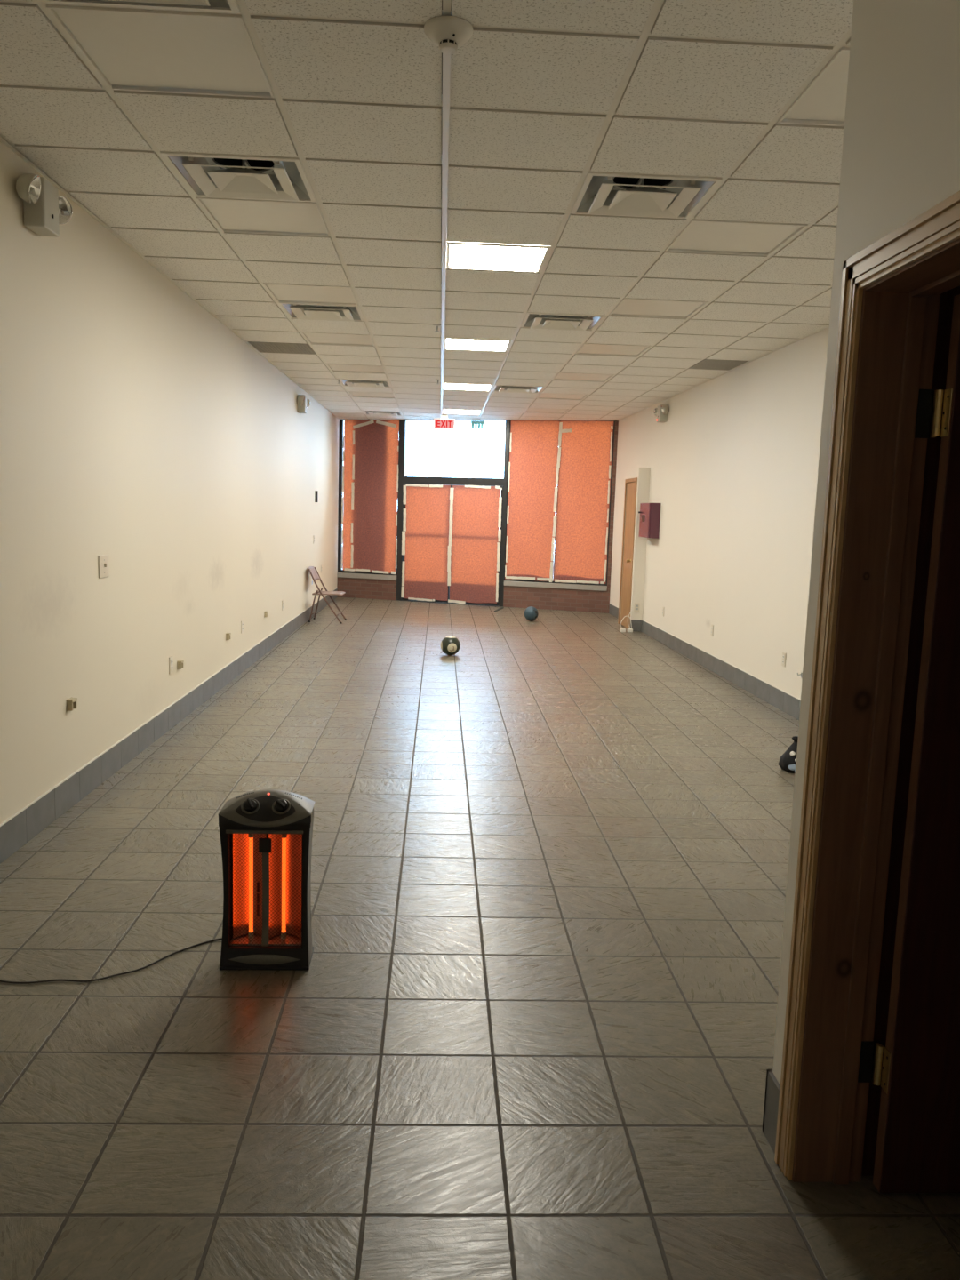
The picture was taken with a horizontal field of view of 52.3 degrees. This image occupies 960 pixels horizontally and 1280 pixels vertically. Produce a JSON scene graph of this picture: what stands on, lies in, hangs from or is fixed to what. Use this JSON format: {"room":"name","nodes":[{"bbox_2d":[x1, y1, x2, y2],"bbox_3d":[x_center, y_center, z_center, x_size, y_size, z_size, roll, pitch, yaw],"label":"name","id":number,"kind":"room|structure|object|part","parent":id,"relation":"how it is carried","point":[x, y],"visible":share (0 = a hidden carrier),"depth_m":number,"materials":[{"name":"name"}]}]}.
{"room":"empty retail space","nodes":[
{"label":"empty retail space","id":0,"kind":"room"},
{"bbox_2d":[0,141,339,823],"bbox_3d":[-2.200,-1.074,7.447,0.120,3.187,19.413,2,8,-2],"label":"wall","id":1,"kind":"structure","parent":0,"point":[138,429],"depth_m":5.71,"materials":[{"name":"beige paint"}]},
{"bbox_2d":[16,173,72,236],"bbox_3d":[-1.947,-1.934,4.370,0.118,0.210,0.419,2,8,-2],"label":"emergency light","id":2,"kind":"object","parent":1,"relation":"attached to","point":[44,210],"visible":1,"depth_m":4.30,"materials":[{"name":"white plastic"}]},
{"bbox_3d":[-1.950,-1.952,4.261,0.025,0.025,0.042,2,8,-2],"label":"arm","id":3,"kind":"part","parent":2,"relation":"part of","materials":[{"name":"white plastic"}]},
{"bbox_2d":[66,696,77,711],"bbox_3d":[-2.075,0.327,4.978,0.029,0.062,0.068,2,8,-2],"label":"electrical outlet","id":4,"kind":"object","parent":1,"relation":"attached to","point":[71,702],"visible":1,"depth_m":4.95,"materials":[{"name":"beige plastic"}]},
{"bbox_2d":[98,554,109,578],"bbox_3d":[-2.074,-0.408,5.415,0.021,0.125,0.150,2,8,-2],"label":"light switch","id":5,"kind":"object","parent":1,"relation":"attached to","point":[103,560],"visible":1,"depth_m":5.40,"materials":[{"name":"beige plastic"}]},
{"bbox_2d":[0,587,337,863],"bbox_3d":[-2.204,0.335,8.316,0.010,0.165,17.541,2,8,-2],"label":"baseboard","id":6,"kind":"structure","parent":1,"relation":"attached to","point":[20,828],"depth_m":5.75,"materials":[{"name":"grey rubber"}]},
{"bbox_2d":[0,136,340,419],"bbox_3d":[-2.106,-2.590,7.928,0.020,0.002,17.541,2,8,-2],"label":"trim","id":7,"kind":"structure","parent":1,"relation":"attached to","point":[3,140],"depth_m":5.55,"materials":[{"name":"white paint"}]},
{"bbox_2d":[168,656,173,673],"bbox_3d":[-2.145,0.174,6.802,0.011,0.118,0.075,2,8,-2],"label":"outlet cover","id":8,"kind":"object","parent":1,"relation":"attached to","point":[171,659],"visible":1,"depth_m":6.79,"materials":[{"name":"beige plastic"}]},
{"bbox_2d":[176,659,183,669],"bbox_3d":[-2.143,0.176,7.005,0.029,0.062,0.068,2,8,-2],"label":"electrical outlet","id":9,"kind":"object","parent":1,"relation":"attached to","point":[180,663],"visible":1,"depth_m":6.97,"materials":[{"name":"beige plastic"}]},
{"bbox_2d":[225,632,231,640],"bbox_3d":[-2.192,-0.030,8.525,0.029,0.062,0.068,2,8,-2],"label":"electrical outlet","id":10,"kind":"object","parent":1,"relation":"attached to","point":[228,635],"visible":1,"depth_m":8.49,"materials":[{"name":"beige plastic"}]},
{"bbox_2d":[240,620,243,633],"bbox_3d":[-2.220,-0.124,9.142,0.011,0.118,0.075,2,8,-2],"label":"outlet cover","id":11,"kind":"object","parent":1,"relation":"attached to","point":[242,621],"visible":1,"depth_m":9.13,"materials":[{"name":"beige plastic"}]},
{"bbox_2d":[264,611,268,617],"bbox_3d":[-2.248,-0.270,10.298,0.029,0.062,0.068,2,8,-2],"label":"wall bracket","id":12,"kind":"object","parent":1,"relation":"attached to","point":[266,614],"visible":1,"depth_m":10.27,"materials":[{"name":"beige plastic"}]},
{"bbox_2d":[297,394,310,413],"bbox_3d":[-2.200,-2.936,12.188,0.118,0.210,0.419,2,8,-2],"label":"emergency light","id":13,"kind":"object","parent":1,"relation":"attached to","point":[303,402],"visible":1,"depth_m":12.11,"materials":[{"name":"white plastic"}]},
{"bbox_2d":[314,490,318,502],"bbox_3d":[-2.328,-2.045,13.960,0.035,0.160,0.090,2,8,-2],"label":"wall control","id":14,"kind":"object","parent":1,"relation":"attached to","point":[316,492],"visible":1,"depth_m":13.92,"materials":[{"name":"black plastic"}]},
{"bbox_2d":[0,0,854,420],"bbox_3d":[0.306,-2.438,7.196,4.966,0.040,19.456,1,8,-3],"label":"ceiling","id":15,"kind":"structure","parent":0,"point":[546,94],"depth_m":4.22,"materials":[{"name":"tile"}]},
{"bbox_2d":[40,0,239,13],"bbox_3d":[-1.000,-1.942,2.632,0.586,0.216,0.586,1,8,-3],"label":"ceiling vent","id":16,"kind":"object","parent":15,"relation":"in","point":[227,6],"visible":0.95,"depth_m":2.91,"materials":[{"name":"white paint"}]},
{"bbox_2d":[45,4,273,97],"bbox_3d":[-1.026,-1.952,3.245,0.584,0.035,0.584,1,8,-3],"label":"ceiling panel","id":17,"kind":"object","parent":15,"relation":"attached to","point":[129,49],"visible":0.76,"depth_m":3.22,"materials":[{"name":"white paint"}]},
{"bbox_2d":[160,151,316,201],"bbox_3d":[-1.073,-2.185,4.443,0.586,0.216,0.586,1,8,-3],"label":"ceiling vent","id":18,"kind":"object","parent":15,"relation":"in","point":[242,176],"visible":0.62,"depth_m":4.50,"materials":[{"name":"white metal"}]},
{"bbox_2d":[195,196,329,236],"bbox_3d":[-1.100,-2.195,5.056,0.584,0.035,0.584,1,8,-3],"label":"ceiling panel","id":19,"kind":"object","parent":15,"relation":"attached to","point":[235,215],"visible":0.7,"depth_m":5.05,"materials":[{"name":"white paint"}]},
{"bbox_2d":[248,341,316,354],"bbox_3d":[-1.862,-2.770,9.257,0.545,0.021,0.584,1,8,-3],"label":"ceiling vent","id":20,"kind":"object","parent":15,"relation":"in","point":[260,347],"visible":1,"depth_m":9.23,"materials":[{"name":"grey metal"}]},
{"bbox_2d":[263,282,358,305],"bbox_3d":[-1.174,-2.438,6.867,0.584,0.035,0.584,1,8,-3],"label":"ceiling panel","id":21,"kind":"object","parent":15,"relation":"attached to","point":[282,292],"visible":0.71,"depth_m":6.88,"materials":[{"name":"white paint"}]},
{"bbox_2d":[278,302,364,321],"bbox_3d":[-1.196,-2.590,7.461,0.586,0.216,0.586,1,8,-3],"label":"ceiling vent","id":22,"kind":"object","parent":15,"relation":"in","point":[308,311],"visible":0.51,"depth_m":7.54,"materials":[{"name":"white metal"}]},
{"bbox_2d":[301,331,374,346],"bbox_3d":[-1.248,-2.681,8.678,0.584,0.035,0.584,1,8,-3],"label":"ceiling panel","id":23,"kind":"object","parent":15,"relation":"attached to","point":[313,338],"visible":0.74,"depth_m":8.70,"materials":[{"name":"white paint"}]},
{"bbox_2d":[326,363,385,373],"bbox_3d":[-1.321,-2.923,10.489,0.584,0.035,0.584,1,8,-3],"label":"ceiling panel","id":24,"kind":"object","parent":15,"relation":"attached to","point":[334,367],"visible":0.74,"depth_m":10.53,"materials":[{"name":"white paint"}]},
{"bbox_2d":[339,378,391,387],"bbox_3d":[-1.368,-3.156,11.687,0.586,0.216,0.586,1,8,-3],"label":"ceiling vent","id":25,"kind":"object","parent":15,"relation":"in","point":[365,383],"visible":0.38,"depth_m":11.75,"materials":[{"name":"white paint"}]},
{"bbox_2d":[348,391,395,398],"bbox_3d":[-1.419,-3.247,12.904,0.584,0.035,0.584,1,8,-3],"label":"ceiling panel","id":26,"kind":"object","parent":15,"relation":"attached to","point":[352,393],"visible":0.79,"depth_m":12.96,"materials":[{"name":"white paint"}]},
{"bbox_2d":[363,410,402,415],"bbox_3d":[-1.516,-3.642,15.309,0.586,0.216,0.586,1,8,-3],"label":"ceiling vent","id":27,"kind":"object","parent":15,"relation":"in","point":[371,412],"visible":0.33,"depth_m":15.38,"materials":[{"name":"white metal"}]},
{"bbox_2d":[432,324,440,332],"bbox_3d":[-0.344,-2.500,7.850,0.068,0.051,0.068,1,8,-3],"label":"sprinkler","id":28,"kind":"object","parent":15,"relation":"attached to","point":[436,325],"visible":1,"depth_m":7.84,"materials":[{"name":"white metal"}]},
{"bbox_2d":[433,414,455,430],"bbox_3d":[-0.557,-3.404,15.286,0.332,0.226,0.036,1,8,-3],"label":"exit sign","id":29,"kind":"object","parent":15,"relation":"hanging from","point":[443,423],"visible":1,"depth_m":15.27,"materials":[{"name":"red plastic"}]},
{"bbox_2d":[440,53,451,415],"bbox_3d":[-0.350,-2.691,9.146,0.028,0.012,12.263,1,8,-3],"label":"pipe","id":30,"kind":"object","parent":15,"relation":"attached to","point":[446,58],"visible":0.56,"depth_m":4.34,"materials":[{"name":"white plastic"}]},
{"bbox_2d":[424,16,473,54],"bbox_3d":[-0.097,-1.840,2.998,0.152,0.067,0.152,1,8,-3],"label":"smoke detector","id":31,"kind":"object","parent":15,"relation":"attached to","point":[449,33],"visible":1,"depth_m":2.96,"materials":[{"name":"white plastic"}]},
{"bbox_2d":[442,408,481,414],"bbox_3d":[-0.275,-3.481,14.766,0.584,0.082,0.584,1,8,-3],"label":"ceiling light","id":32,"kind":"object","parent":15,"relation":"attached to","point":[444,411],"visible":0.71,"depth_m":14.76,"materials":[{"name":"white paint"}]},
{"bbox_2d":[443,383,492,391],"bbox_3d":[-0.152,-3.076,11.747,0.584,0.082,0.584,1,8,-3],"label":"ceiling light","id":33,"kind":"object","parent":15,"relation":"attached to","point":[446,386],"visible":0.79,"depth_m":11.74,"materials":[{"name":"white paint"}]},
{"bbox_2d":[444,337,511,351],"bbox_3d":[-0.029,-2.671,8.729,0.584,0.082,0.584,1,8,-3],"label":"ceiling light","id":34,"kind":"object","parent":15,"relation":"attached to","point":[450,343],"visible":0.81,"depth_m":8.71,"materials":[{"name":"white paint"}]},
{"bbox_2d":[446,241,551,272],"bbox_3d":[0.094,-2.267,5.710,0.584,0.082,0.584,1,8,-3],"label":"ceiling light","id":35,"kind":"object","parent":15,"relation":"attached to","point":[460,255],"visible":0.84,"depth_m":5.68,"materials":[{"name":"white paint"}]},
{"bbox_2d":[492,384,544,393],"bbox_3d":[0.458,-3.109,11.768,0.586,0.216,0.586,1,8,-3],"label":"ceiling vent","id":36,"kind":"object","parent":15,"relation":"in","point":[509,388],"visible":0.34,"depth_m":11.85,"materials":[{"name":"white metal"}]},
{"bbox_2d":[524,408,567,413],"bbox_3d":[0.967,-3.346,14.219,0.584,0.035,0.584,1,8,-3],"label":"ceiling panel","id":37,"kind":"object","parent":15,"relation":"attached to","point":[529,410],"visible":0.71,"depth_m":14.28,"materials":[{"name":"white paint"}]},
{"bbox_2d":[536,392,587,399],"bbox_3d":[1.040,-3.103,12.408,0.584,0.035,0.584,1,8,-3],"label":"ceiling panel","id":38,"kind":"object","parent":15,"relation":"attached to","point":[546,396],"visible":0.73,"depth_m":12.46,"materials":[{"name":"white paint"}]},
{"bbox_2d":[520,312,605,330],"bbox_3d":[0.630,-2.542,7.542,0.586,0.216,0.586,1,8,-3],"label":"ceiling vent","id":39,"kind":"object","parent":15,"relation":"in","point":[532,320],"visible":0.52,"depth_m":7.62,"materials":[{"name":"white metal"}]},
{"bbox_2d":[552,371,614,382],"bbox_3d":[1.114,-2.860,10.597,0.584,0.035,0.584,1,8,-3],"label":"ceiling panel","id":40,"kind":"object","parent":15,"relation":"attached to","point":[561,376],"visible":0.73,"depth_m":10.64,"materials":[{"name":"white paint"}]},
{"bbox_3d":[1.113,-2.856,10.594,0.561,0.007,0.558,1,8,-3],"label":"panel","id":41,"kind":"part","parent":40,"relation":"part of","materials":[{"name":"beige"}]},
{"bbox_2d":[575,343,651,356],"bbox_3d":[1.188,-2.618,8.786,0.584,0.035,0.584,1,8,-3],"label":"ceiling panel","id":42,"kind":"object","parent":15,"relation":"attached to","point":[587,348],"visible":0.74,"depth_m":8.81,"materials":[{"name":"white paint"}]},
{"bbox_2d":[570,171,722,218],"bbox_3d":[0.753,-2.138,4.523,0.586,0.216,0.586,1,8,-3],"label":"ceiling vent","id":43,"kind":"object","parent":15,"relation":"in","point":[633,195],"visible":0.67,"depth_m":4.58,"materials":[{"name":"white metal"}]},
{"bbox_2d":[608,297,708,319],"bbox_3d":[1.261,-2.375,6.974,0.584,0.035,0.584,1,8,-3],"label":"ceiling panel","id":44,"kind":"object","parent":15,"relation":"attached to","point":[628,307],"visible":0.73,"depth_m":6.99,"materials":[{"name":"white paint"}]},
{"bbox_2d":[688,359,747,369],"bbox_3d":[2.291,-2.662,9.440,0.405,0.021,0.584,1,8,-3],"label":"ceiling vent","id":45,"kind":"object","parent":15,"relation":"in","point":[706,364],"visible":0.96,"depth_m":9.41,"materials":[{"name":"grey metal"}]},
{"bbox_2d":[665,218,807,255],"bbox_3d":[1.335,-2.132,5.163,0.584,0.035,0.584,1,8,-3],"label":"ceiling panel","id":46,"kind":"object","parent":15,"relation":"attached to","point":[699,236],"visible":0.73,"depth_m":5.16,"materials":[{"name":"white paint"}]},
{"bbox_2d":[777,47,850,126],"bbox_3d":[1.409,-1.889,3.352,0.584,0.035,0.584,1,8,-3],"label":"ceiling panel","id":47,"kind":"object","parent":15,"relation":"attached to","point":[823,102],"visible":0.38,"depth_m":3.44,"materials":[{"name":"white paint"}]},
{"bbox_2d":[336,418,618,613],"bbox_3d":[-0.190,-2.256,16.259,5.400,3.337,0.175,4,8,16],"label":"wall","id":48,"kind":"structure","parent":0,"point":[574,597],"depth_m":16.01,"materials":[{"name":"brown brick"}]},
{"bbox_3d":[-1.962,-1.106,16.933,1.154,0.079,0.165,4,8,16],"label":"window sill","id":49,"kind":"part","parent":48,"relation":"part of","materials":[{"name":"concrete"}]},
{"bbox_2d":[337,419,399,575],"bbox_3d":[-1.919,-2.440,16.759,1.155,2.612,0.080,4,8,16],"label":"window","id":50,"kind":"structure","parent":48,"relation":"in","point":[341,421],"depth_m":16.84,"materials":[{"name":"brown metal"}]},
{"bbox_2d":[341,419,353,570],"bbox_3d":[-2.276,-2.472,16.810,0.214,2.570,0.014,4,8,14],"label":"paper sheet","id":51,"kind":"object","parent":50,"relation":"attached to","point":[347,514],"visible":1,"depth_m":16.81,"materials":[{"name":"orange paper"}]},
{"bbox_2d":[344,419,399,574],"bbox_3d":[-1.846,-2.440,16.679,0.970,2.598,0.016,4,8,16],"label":"paper sheet","id":52,"kind":"object","parent":50,"relation":"attached to","point":[375,442],"visible":1,"depth_m":16.66,"materials":[{"name":"brown paper"}]},
{"bbox_2d":[396,419,510,607],"bbox_3d":[-0.463,-2.125,16.350,1.905,3.036,0.111,4,8,16],"label":"door frame","id":53,"kind":"structure","parent":48,"relation":"in","point":[403,479],"depth_m":16.30,"materials":[{"name":"brown metal"}]},
{"bbox_2d":[400,483,503,606],"bbox_3d":[-0.467,-1.598,16.411,1.735,1.976,0.120,4,8,16],"label":"door","id":54,"kind":"structure","parent":53,"relation":"attached to","point":[501,491],"depth_m":16.34,"materials":[{"name":"brown metal"}]},
{"bbox_2d":[400,483,454,600],"bbox_3d":[-0.893,-1.631,16.469,0.902,1.954,0.016,4,8,16],"label":"paper sheet","id":55,"kind":"object","parent":54,"relation":"attached to","point":[428,512],"visible":1,"depth_m":16.47,"materials":[{"name":"orange paper"}]},
{"bbox_2d":[448,485,502,603],"bbox_3d":[-0.084,-1.571,16.234,0.883,1.972,0.015,4,8,16],"label":"paper sheet","id":56,"kind":"object","parent":54,"relation":"attached to","point":[476,509],"visible":1,"depth_m":16.23,"materials":[{"name":"orange paper"}]},
{"bbox_2d":[471,421,484,428],"bbox_3d":[-0.042,-3.528,16.050,0.230,0.123,0.003,4,8,16],"label":"window sticker","id":57,"kind":"object","parent":53,"relation":"attached to","point":[474,424],"visible":1,"depth_m":16.05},
{"bbox_3d":[1.233,-0.890,15.990,1.709,0.079,0.165,4,8,16],"label":"window sill","id":58,"kind":"part","parent":48,"relation":"part of","materials":[{"name":"concrete"}]},
{"bbox_2d":[504,420,615,585],"bbox_3d":[1.275,-2.219,15.816,1.710,2.602,0.081,4,8,16],"label":"window","id":59,"kind":"structure","parent":48,"relation":"in","point":[527,580],"depth_m":15.72,"materials":[{"name":"brown metal"}]},
{"bbox_2d":[504,420,559,581],"bbox_3d":[0.840,-2.251,15.893,0.820,2.570,0.023,4,8,16],"label":"paper sheet","id":60,"kind":"object","parent":59,"relation":"attached to","point":[533,444],"visible":1,"depth_m":15.89,"materials":[{"name":"orange paper"}]},
{"bbox_2d":[549,420,613,583],"bbox_3d":[1.615,-2.191,15.663,0.929,2.580,0.024,4,8,16],"label":"paper sheet","id":61,"kind":"object","parent":59,"relation":"attached to","point":[581,500],"visible":1,"depth_m":15.65,"materials":[{"name":"orange paper"}]},
{"bbox_2d":[0,597,959,1279],"bbox_3d":[0.191,0.616,7.782,5.100,0.100,19.435,1,8,-3],"label":"floor","id":62,"kind":"structure","parent":0,"point":[528,1033],"depth_m":3.17,"materials":[{"name":"tile"}]},
{"bbox_2d":[0,789,315,983],"bbox_3d":[-1.272,0.810,3.318,1.405,0.598,0.283,1,8,-10],"label":"space heater","id":63,"kind":"object","parent":62,"relation":"on","point":[266,835],"visible":1,"depth_m":3.34,"materials":[{"name":"black plastic"}]},
{"bbox_3d":[-1.359,1.084,3.307,1.216,0.053,0.231,-1,8,-17],"label":"power cord","id":64,"kind":"part","parent":63,"relation":"part of","materials":[{"name":"black rubber"}]},
{"bbox_3d":[-0.772,0.553,3.288,0.045,0.040,0.044,1,8,-4],"label":"knob","id":65,"kind":"part","parent":63,"relation":"part of","materials":[{"name":"black plastic"}]},
{"bbox_3d":[-0.723,0.691,3.291,0.042,0.050,0.005,1,8,-3],"label":"name plate","id":66,"kind":"part","parent":63,"relation":"part of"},
{"bbox_2d":[228,833,302,946],"bbox_3d":[-0.728,0.848,3.324,0.247,0.405,0.020,1,8,-4],"label":"grille","id":67,"kind":"object","parent":63,"relation":"attached to","point":[264,844],"depth_m":3.33,"materials":[{"name":"orange metal"}]},
{"bbox_3d":[-0.720,0.569,3.301,0.200,0.067,0.080,1,8,-4],"label":"control panel","id":68,"kind":"part","parent":63,"relation":"part of","materials":[{"name":"black plastic"}]},
{"bbox_3d":[-0.670,0.556,3.296,0.045,0.038,0.042,1,8,-4],"label":"knob","id":69,"kind":"part","parent":63,"relation":"part of","materials":[{"name":"black plastic"}]},
{"bbox_2d":[307,566,346,623],"bbox_3d":[-2.099,-0.626,13.383,0.497,0.743,0.458,2,8,0],"label":"folding chair","id":70,"kind":"object","parent":62,"relation":"on","point":[312,570],"visible":1,"depth_m":13.33,"materials":[{"name":"brown metal"}]},
{"bbox_3d":[-2.249,-0.462,13.218,0.124,0.431,0.021,2,8,0],"label":"leg","id":71,"kind":"part","parent":70,"relation":"part of","materials":[{"name":"brown metal"}]},
{"bbox_3d":[-2.274,-0.907,13.348,0.128,0.188,0.438,2,8,0],"label":"backrest","id":72,"kind":"part","parent":70,"relation":"part of","materials":[{"name":"beige metal"}]},
{"bbox_3d":[-2.244,-0.511,13.588,0.124,0.431,0.021,2,8,0],"label":"leg","id":73,"kind":"part","parent":70,"relation":"part of","materials":[{"name":"brown metal"}]},
{"bbox_3d":[-2.062,-0.638,13.381,0.393,0.034,0.397,2,8,0],"label":"seat","id":74,"kind":"part","parent":70,"relation":"part of","materials":[{"name":"beige metal"}]},
{"bbox_2d":[440,635,460,655],"bbox_3d":[-0.322,0.060,10.646,0.215,0.215,0.217,1,8,-3],"label":"exercise ball","id":75,"kind":"object","parent":62,"relation":"on","point":[450,644],"visible":1,"depth_m":10.57,"materials":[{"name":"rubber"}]},
{"bbox_2d":[524,606,538,620],"bbox_3d":[0.747,-0.384,14.267,0.210,0.210,0.210,1,8,-3],"label":"exercise ball","id":76,"kind":"object","parent":62,"relation":"on","point":[531,613],"visible":1,"depth_m":14.19,"materials":[{"name":"blue rubber"}]},
{"bbox_2d":[620,609,632,631],"bbox_3d":[1.994,-0.261,13.287,0.182,0.302,0.146,1,8,-3],"label":"lead","id":77,"kind":"object","parent":62,"relation":"on","point":[629,629],"visible":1,"depth_m":13.25,"materials":[{"name":"white plastic"}]},
{"bbox_2d":[619,467,650,627],"bbox_3d":[2.152,-1.276,13.720,0.154,2.210,0.940,1,8,-3],"label":"wall","id":78,"kind":"structure","parent":62,"relation":"on","point":[643,474],"depth_m":13.27,"materials":[{"name":"beige paint"}]},
{"bbox_2d":[617,477,637,628],"bbox_3d":[2.061,-1.214,13.725,0.102,2.079,0.810,1,8,-3],"label":"door","id":79,"kind":"structure","parent":78,"relation":"in","point":[630,488],"depth_m":13.75,"materials":[{"name":"brown wood"}]},
{"bbox_2d":[630,619,641,631],"bbox_3d":[2.128,-0.198,13.383,0.152,0.159,0.010,1,8,-3],"label":"baseboard","id":80,"kind":"structure","parent":78,"relation":"attached to","point":[636,624],"depth_m":13.38,"materials":[{"name":"grey rubber"}]},
{"bbox_2d":[633,602,639,611],"bbox_3d":[2.140,-0.445,13.351,0.072,0.116,0.008,1,8,-3],"label":"outlet cover","id":81,"kind":"object","parent":78,"relation":"attached to","point":[636,605],"visible":1,"depth_m":13.35,"materials":[{"name":"beige plastic"}]},
{"bbox_2d":[778,736,798,773],"bbox_3d":[2.034,0.720,6.205,0.246,0.224,0.210,1,8,-3],"label":"bag","id":82,"kind":"object","parent":62,"relation":"on","point":[788,761],"visible":0.56,"depth_m":6.17,"materials":[{"name":"black fabric"}]},
{"bbox_2d":[788,764,795,771],"bbox_3d":[1.982,0.804,6.129,0.106,0.072,0.023,5,8,23],"label":"print","id":83,"kind":"object","parent":82,"relation":"attached to","point":[791,767],"depth_m":6.14,"materials":[{"name":"plastic"}]},
{"bbox_2d":[790,751,796,761],"bbox_3d":[1.979,0.736,6.143,0.075,0.066,0.025,9,10,43],"label":"print","id":84,"kind":"object","parent":82,"relation":"on","point":[793,754],"depth_m":6.15,"materials":[{"name":"plastic"}]},
{"bbox_2d":[609,327,829,699],"bbox_3d":[2.574,-1.128,8.997,0.120,3.187,13.516,1,8,-4],"label":"wall","id":85,"kind":"structure","parent":0,"point":[733,463],"depth_m":9.44,"materials":[{"name":"beige paint"}]},
{"bbox_2d":[608,603,618,618],"bbox_3d":[2.115,-0.416,15.005,0.010,0.165,1.340,1,8,-4],"label":"baseboard","id":86,"kind":"structure","parent":85,"relation":"attached to","point":[613,610],"depth_m":15.30,"materials":[{"name":"grey rubber"}]},
{"bbox_2d":[638,503,660,540],"bbox_3d":[2.198,-1.549,12.785,0.175,0.480,0.550,1,8,-4],"label":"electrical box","id":87,"kind":"object","parent":85,"relation":"attached to","point":[650,513],"visible":1,"depth_m":12.54,"materials":[{"name":"red metal"}]},
{"bbox_3d":[2.152,-1.565,12.780,0.020,0.444,0.544,1,8,-4],"label":"door","id":88,"kind":"part","parent":87,"relation":"part of","materials":[{"name":"red metal"}]},
{"bbox_2d":[653,404,668,423],"bbox_3d":[2.285,-2.853,12.330,0.118,0.210,0.419,1,8,-4],"label":"emergency light","id":89,"kind":"object","parent":85,"relation":"attached to","point":[661,411],"visible":1,"depth_m":12.26,"materials":[{"name":"white plastic"}]},
{"bbox_2d":[710,624,713,636],"bbox_3d":[2.410,-0.102,10.167,0.011,0.118,0.075,1,8,-4],"label":"outlet cover","id":90,"kind":"object","parent":85,"relation":"attached to","point":[712,626],"visible":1,"depth_m":10.15,"materials":[{"name":"beige plastic"}]},
{"bbox_2d":[640,619,800,719],"bbox_3d":[2.531,0.526,8.009,0.010,0.165,10.862,1,8,-4],"label":"baseboard","id":91,"kind":"structure","parent":85,"relation":"attached to","point":[789,704],"depth_m":9.50,"materials":[{"name":"grey rubber"}]},
{"bbox_2d":[618,325,829,420],"bbox_3d":[2.550,-2.555,8.780,0.020,0.002,13.241,1,8,-4],"label":"trim","id":92,"kind":"structure","parent":85,"relation":"attached to","point":[828,325],"depth_m":9.42,"materials":[{"name":"white paint"}]},
{"bbox_2d":[781,651,786,666],"bbox_3d":[2.530,0.162,8.152,0.011,0.118,0.075,1,8,-4],"label":"outlet cover","id":93,"kind":"object","parent":85,"relation":"attached to","point":[784,654],"visible":1,"depth_m":8.14,"materials":[{"name":"beige plastic"}]},
{"bbox_2d":[772,0,959,1084],"bbox_3d":[1.999,0.022,0.191,2.230,3.187,4.412,1,8,-3],"label":"wall partition","id":94,"kind":"structure","parent":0,"point":[900,155],"depth_m":2.02,"materials":[{"name":"white paint"}]},
{"bbox_2d":[762,1069,780,1154],"bbox_3d":[1.739,1.225,2.526,2.001,0.171,0.108,1,8,-3],"label":"baseboard","id":95,"kind":"structure","parent":94,"relation":"attached to","point":[772,1096],"depth_m":2.49,"materials":[{"name":"grey rubber"}]},
{"bbox_2d":[774,190,959,1192],"bbox_3d":[1.287,0.308,1.832,1.006,2.143,0.970,1,8,-3],"label":"door","id":96,"kind":"structure","parent":94,"relation":"in","point":[870,1076],"depth_m":2.21,"materials":[{"name":"brown wood"}]},
{"bbox_3d":[0.776,0.235,2.255,0.018,2.143,0.072,1,8,-3],"label":"casing","id":97,"kind":"part","parent":96,"relation":"part of","materials":[{"name":"brown wood"}]},
{"bbox_3d":[0.914,0.999,2.317,0.030,0.104,0.002,1,8,-3],"label":"hinge plate","id":98,"kind":"part","parent":96,"relation":"part of","materials":[{"name":"metal"}]},
{"bbox_3d":[0.826,-0.731,1.675,0.018,0.072,0.970,1,8,-3],"label":"casing","id":99,"kind":"part","parent":96,"relation":"part of","materials":[{"name":"brown wood"}]},
{"bbox_3d":[1.080,0.255,2.274,0.260,2.119,0.050,1,8,-3],"label":"casing","id":100,"kind":"part","parent":96,"relation":"part of","materials":[{"name":"brown wood"}]},
{"bbox_3d":[0.961,-0.490,2.120,0.030,0.104,0.002,1,8,-3],"label":"hinge plate","id":101,"kind":"part","parent":96,"relation":"part of","materials":[{"name":"metal"}]}
]}

